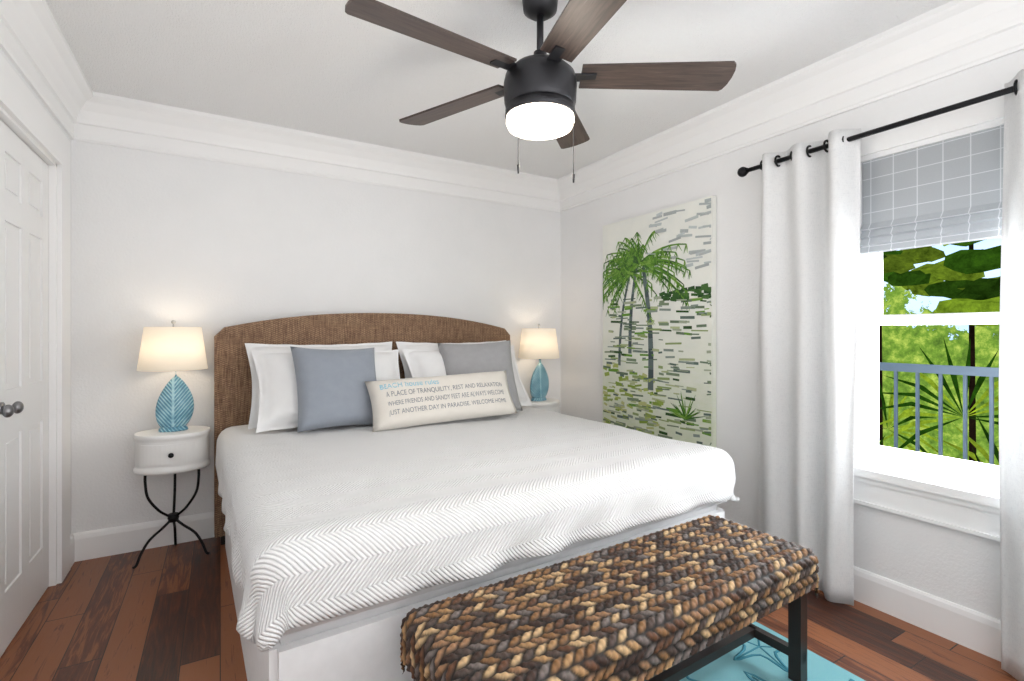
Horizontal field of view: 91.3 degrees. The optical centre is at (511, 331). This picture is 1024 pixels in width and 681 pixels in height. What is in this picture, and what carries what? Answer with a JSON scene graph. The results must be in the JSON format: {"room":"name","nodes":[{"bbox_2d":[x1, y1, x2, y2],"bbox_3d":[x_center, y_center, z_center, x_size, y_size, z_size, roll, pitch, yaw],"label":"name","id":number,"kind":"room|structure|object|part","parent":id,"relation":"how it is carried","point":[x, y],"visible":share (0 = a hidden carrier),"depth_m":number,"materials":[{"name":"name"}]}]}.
{"room":"bedroom","nodes":[
{"label":"bedroom","id":0,"kind":"room"},
{"bbox_2d":[0,48,70,534],"bbox_3d":[-1.212,-0.020,0.664,0.158,2.440,4.470,0,0,-30],"label":"wall","id":1,"kind":"structure","parent":0,"point":[16,407],"depth_m":2.23,"materials":[{"name":"paint"}]},
{"bbox_3d":[-1.799,0.280,1.763,0.063,0.046,0.046,0,0,-30],"label":"door knob","id":2,"kind":"part","parent":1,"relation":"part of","materials":[{"name":"grey metal"}]},
{"bbox_3d":[-1.849,0.280,1.850,0.063,0.046,0.046,0,0,-30],"label":"door knob","id":3,"kind":"part","parent":1,"relation":"part of","materials":[{"name":"grey metal"}]},
{"bbox_2d":[0,120,48,657],"bbox_3d":[-2.032,0.207,2.064,0.035,1.975,0.651,0,0,-30],"label":"door leaf","id":4,"kind":"structure","parent":1,"relation":"in","point":[24,372],"depth_m":2.05,"materials":[{"name":"white wood"}]},
{"bbox_2d":[0,53,69,586],"bbox_3d":[-1.882,0.120,1.772,0.158,2.160,1.660,0,0,-30],"label":"door frame","id":5,"kind":"structure","parent":1,"relation":"attached to","point":[27,120],"depth_m":2.37,"materials":[{"name":"white"}]},
{"bbox_2d":[0,0,95,142],"bbox_3d":[-1.131,-1.123,0.711,0.105,0.235,4.470,0,0,-30],"label":"crown molding","id":6,"kind":"structure","parent":1,"relation":"attached to","point":[31,38],"depth_m":2.10,"materials":[{"name":"white wood"}]},
{"bbox_2d":[71,140,559,533],"bbox_3d":[-0.979,-0.020,3.459,3.380,2.440,0.120,0,0,-30],"label":"wall","id":7,"kind":"structure","parent":0,"point":[211,249],"depth_m":2.96,"materials":[{"name":"paint"}]},
{"bbox_2d":[70,512,213,567],"bbox_3d":[-0.949,1.127,3.389,3.120,0.145,0.030,0,0,-30],"label":"baseboard","id":8,"kind":"structure","parent":7,"relation":"attached to","point":[87,545],"depth_m":2.74,"materials":[{"name":"white wood"}]},
{"bbox_2d":[92,92,559,211],"bbox_3d":[-0.918,-1.123,3.365,2.910,0.235,0.105,0,0,-30],"label":"crown molding","id":9,"kind":"structure","parent":7,"relation":"attached to","point":[123,122],"depth_m":3.14,"materials":[{"name":"white"}]},
{"bbox_2d":[45,0,951,178],"bbox_3d":[0.179,-1.290,1.477,3.380,0.100,4.710,0,0,-30],"label":"ceiling","id":10,"kind":"structure","parent":0,"point":[332,68],"depth_m":2.26,"materials":[{"name":"white paint"}]},
{"bbox_2d":[345,0,736,182],"bbox_3d":[0.081,-0.889,1.812,1.337,0.698,1.359,0,0,-30],"label":"ceiling fan","id":11,"kind":"object","parent":10,"relation":"hanging from","point":[537,91],"visible":1,"depth_m":1.75,"materials":[{"name":"brown metal"}]},
{"bbox_3d":[-0.243,-0.942,1.592,0.557,0.008,0.148,0,12,-36],"label":"blade","id":12,"kind":"part","parent":11,"relation":"part of","materials":[{"name":"brown wood"}]},
{"bbox_3d":[-0.243,-0.942,2.096,0.557,0.008,0.148,0,12,36],"label":"blade","id":13,"kind":"part","parent":11,"relation":"part of","materials":[{"name":"brown wood"}]},
{"bbox_3d":[0.104,-0.762,1.844,0.252,0.055,0.252,0,0,-30],"label":"light glass","id":14,"kind":"part","parent":11,"relation":"part of","materials":[{"name":"white glass"}]},
{"bbox_3d":[0.098,-1.014,1.837,0.396,0.448,0.403,0,0,-30],"label":"motor","id":15,"kind":"part","parent":11,"relation":"part of","materials":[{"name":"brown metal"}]},
{"bbox_3d":[0.236,-0.942,2.252,0.148,0.008,0.557,-13,-4,18],"label":"blade","id":16,"kind":"part","parent":11,"relation":"part of","materials":[{"name":"brown wood"}]},
{"bbox_3d":[0.236,-0.942,1.437,0.148,0.008,0.557,13,-4,-18],"label":"blade","id":17,"kind":"part","parent":11,"relation":"part of","materials":[{"name":"brown wood"}]},
{"bbox_3d":[0.532,-0.942,1.844,0.557,0.008,0.148,0,-12,0],"label":"blade","id":18,"kind":"part","parent":11,"relation":"part of","materials":[{"name":"brown wood"}]},
{"bbox_2d":[0,537,1017,680],"bbox_3d":[0.179,1.250,1.477,3.380,0.100,4.710,0,0,-30],"label":"floor","id":19,"kind":"structure","parent":0,"point":[166,613],"depth_m":1.99,"materials":[{"name":"brown wood"}]},
{"bbox_2d":[132,426,210,568],"bbox_3d":[-1.816,0.866,2.682,0.344,0.672,0.324,0,0,-30],"label":"nightstand","id":20,"kind":"object","parent":19,"relation":"on","point":[163,453],"visible":1,"depth_m":2.59,"materials":[{"name":"white painted wood"},{"name":"black iron"}]},
{"bbox_3d":[-1.741,0.630,2.554,0.026,0.026,0.027,0,0,-30],"label":"knob","id":21,"kind":"part","parent":20,"relation":"part of","materials":[{"name":"black metal"}]},
{"bbox_3d":[-1.762,0.630,2.589,0.267,0.104,0.055,0,0,-30],"label":"drawer","id":22,"kind":"part","parent":20,"relation":"part of","materials":[{"name":"white wood"}]},
{"bbox_2d":[137,320,207,431],"bbox_3d":[-1.818,0.232,2.685,0.316,0.594,0.316,0,0,-30],"label":"table lamp","id":23,"kind":"object","parent":20,"relation":"on","point":[173,348],"visible":1,"depth_m":2.63,"materials":[{"name":"blue ceramic"}]},
{"bbox_3d":[-1.818,0.087,2.685,0.316,0.225,0.316,0,0,-30],"label":"lamp shade","id":24,"kind":"part","parent":23,"relation":"part of","materials":[{"name":"white fabric"}]},
{"bbox_2d":[214,313,738,680],"bbox_3d":[-0.330,0.537,2.542,2.051,1.325,2.094,0,0,-30],"label":"bed","id":25,"kind":"object","parent":19,"relation":"on","point":[348,548],"visible":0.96,"depth_m":1.73,"materials":[{"name":"fabric"}]},
{"bbox_3d":[-0.858,0.512,3.356,1.961,1.275,0.156,0,0,-30],"label":"headboard","id":26,"kind":"part","parent":25,"relation":"part of","materials":[{"name":"wicker"}]},
{"bbox_2d":[245,340,531,432],"bbox_3d":[-0.624,0.289,3.045,1.754,0.465,0.747,0,0,-30],"label":"pillows","id":27,"kind":"object","parent":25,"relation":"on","point":[302,388],"visible":1,"depth_m":2.74,"materials":[{"name":"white fabric"}]},
{"bbox_2d":[215,402,738,651],"bbox_3d":[-0.288,0.641,2.477,2.045,0.249,1.941,0,0,-30],"label":"quilt","id":28,"kind":"object","parent":25,"relation":"on","point":[327,525],"depth_m":1.70,"materials":[{"name":"white fabric"}]},
{"bbox_2d":[527,398,559,412],"bbox_3d":[0.208,0.866,3.865,0.344,0.672,0.324,0,0,-30],"label":"nightstand","id":29,"kind":"object","parent":19,"relation":"on","point":[550,404],"visible":0.04,"depth_m":3.76,"materials":[{"name":"white wood"}]},
{"bbox_2d":[518,324,558,400],"bbox_3d":[0.207,0.232,3.868,0.316,0.594,0.316,0,0,-30],"label":"table lamp","id":30,"kind":"object","parent":29,"relation":"on","point":[539,344],"visible":1,"depth_m":3.77,"materials":[{"name":"blue ceramic"}]},
{"bbox_3d":[0.207,0.087,3.868,0.316,0.225,0.316,0,0,-30],"label":"lamp shade","id":31,"kind":"part","parent":30,"relation":"part of","materials":[{"name":"white fabric"}]},
{"bbox_3d":[0.263,0.630,3.772,0.267,0.104,0.055,0,0,-30],"label":"drawer","id":32,"kind":"part","parent":29,"relation":"part of","materials":[{"name":"white wood"}]},
{"bbox_2d":[680,621,864,680],"bbox_3d":[0.583,1.193,1.302,1.480,0.013,0.980,0,0,-30],"label":"rug","id":33,"kind":"object","parent":19,"relation":"on","point":[754,659],"visible":0.38,"depth_m":1.77,"materials":[{"name":"teal fabric"}]},
{"bbox_2d":[400,515,818,680],"bbox_3d":[0.373,0.958,1.511,1.359,0.456,0.494,0,0,-30],"label":"bench","id":34,"kind":"object","parent":33,"relation":"on","point":[679,602],"visible":1,"depth_m":1.38,"materials":[{"name":"brown wicker"}]},
{"bbox_2d":[560,50,1023,619],"bbox_3d":[1.587,-0.020,2.300,0.120,2.440,4.470,0,0,-30],"label":"wall","id":35,"kind":"structure","parent":0,"point":[954,566],"depth_m":2.73,"materials":[{"name":"paint"}]},
{"bbox_2d":[603,196,715,446],"bbox_3d":[0.921,-0.051,3.276,0.036,1.457,0.951,0,0,-30],"label":"picture","id":36,"kind":"object","parent":35,"relation":"attached to","point":[659,323],"visible":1,"depth_m":3.17,"materials":[{"name":"paper"}]},
{"bbox_2d":[556,0,1023,211],"bbox_3d":[1.490,-1.123,2.243,0.105,0.235,4.470,0,0,-30],"label":"crown molding","id":37,"kind":"structure","parent":35,"relation":"attached to","point":[952,37],"depth_m":2.31,"materials":[{"name":"white wood"}]},
{"bbox_2d":[725,518,1000,661],"bbox_3d":[1.528,1.127,2.265,0.016,0.145,4.470,0,0,-30],"label":"baseboard","id":38,"kind":"structure","parent":35,"relation":"attached to","point":[974,630],"depth_m":2.00,"materials":[{"name":"white wood"}]},
{"bbox_2d":[737,86,1013,176],"bbox_3d":[1.739,-0.835,1.780,0.139,0.056,2.022,0,0,-30],"label":"curtain rod","id":39,"kind":"object","parent":35,"relation":"attached to","point":[743,171],"visible":0.75,"depth_m":1.97,"materials":[{"name":"black metal"}]},
{"bbox_2d":[758,128,860,605],"bbox_3d":[1.355,0.154,2.346,0.107,2.068,0.476,0,0,-30],"label":"curtain","id":40,"kind":"object","parent":39,"relation":"hanging from","point":[809,294],"visible":0.94,"depth_m":2.30,"materials":[{"name":"fabric"}]},
{"bbox_2d":[774,155,780,166],"bbox_3d":[1.300,-0.835,2.443,0.057,0.057,0.010,0,0,-30],"label":"grommet","id":41,"kind":"object","parent":40,"relation":"attached to","point":[776,156],"depth_m":2.43,"materials":[{"name":"black metal"}]},
{"bbox_2d":[806,145,810,156],"bbox_3d":[1.377,-0.835,2.311,0.057,0.057,0.010,0,0,-30],"label":"grommet","id":42,"kind":"object","parent":40,"relation":"attached to","point":[807,153],"depth_m":2.30,"materials":[{"name":"black metal"}]},
{"bbox_2d":[823,140,827,152],"bbox_3d":[1.415,-0.835,2.246,0.057,0.057,0.010,0,0,-30],"label":"grommet","id":43,"kind":"object","parent":40,"relation":"attached to","point":[825,141],"depth_m":2.23,"materials":[{"name":"black metal"}]},
{"bbox_2d":[999,68,1023,680],"bbox_3d":[1.868,0.154,1.468,0.108,2.068,0.671,0,0,-30],"label":"curtain","id":44,"kind":"object","parent":39,"relation":"hanging from","point":[1011,409],"visible":0.98,"depth_m":1.73,"materials":[{"name":"fabric"}]},
{"bbox_2d":[1013,79,1017,94],"bbox_3d":[1.729,-0.835,1.709,0.057,0.057,0.010,0,0,-30],"label":"grommet","id":45,"kind":"object","parent":44,"relation":"attached to","point":[1015,89],"visible":0.48,"depth_m":1.69,"materials":[{"name":"black metal"}]},
{"bbox_2d":[854,95,1003,541],"bbox_3d":[1.816,-0.052,1.863,0.165,1.625,1.175,0,0,-30],"label":"window","id":46,"kind":"structure","parent":35,"relation":"in","point":[962,495],"depth_m":2.07,"materials":[{"name":"white"}]},
{"bbox_2d":[860,125,1003,253],"bbox_3d":[1.793,-0.557,1.850,0.042,0.425,0.895,0,0,-30],"label":"roman shade","id":47,"kind":"object","parent":46,"relation":"attached to","point":[949,191],"visible":0.84,"depth_m":2.00,"materials":[{"name":"fabric"}]},
{"label":"outside","id":48,"kind":"structure","parent":0,"visible":0},
{"bbox_2d":[882,238,1000,465],"bbox_3d":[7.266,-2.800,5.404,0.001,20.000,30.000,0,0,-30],"label":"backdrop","id":49,"kind":"structure","parent":48,"point":[904,343],"depth_m":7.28,"materials":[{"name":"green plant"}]},
{"bbox_3d":[2.376,1.270,2.257,1.200,0.100,6.500,0,0,-30],"label":"floor","id":50,"kind":"structure","parent":48,"visible":0},
{"bbox_2d":[879,362,998,464],"bbox_3d":[2.858,0.710,2.522,0.060,1.020,6.530,0,0,-30],"label":"rail","id":51,"kind":"object","parent":50,"relation":"on","point":[991,373],"visible":0.1,"depth_m":3.00,"materials":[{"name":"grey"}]},
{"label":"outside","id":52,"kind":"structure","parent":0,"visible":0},
{"bbox_2d":[879,337,998,464],"bbox_3d":[4.296,1.112,3.304,2.608,2.359,5.501,0,0,-30],"label":"tree","id":53,"kind":"object","parent":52,"point":[909,412],"visible":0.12,"depth_m":4.68,"materials":[{"name":"green plant"}]},
{"bbox_2d":[879,239,1000,461],"bbox_3d":[4.655,1.756,5.710,3.007,6.890,3.618,0,0,-30],"label":"tree","id":54,"kind":"object","parent":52,"point":[960,282],"visible":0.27,"depth_m":5.34,"materials":[{"name":"green plant"}]}
]}

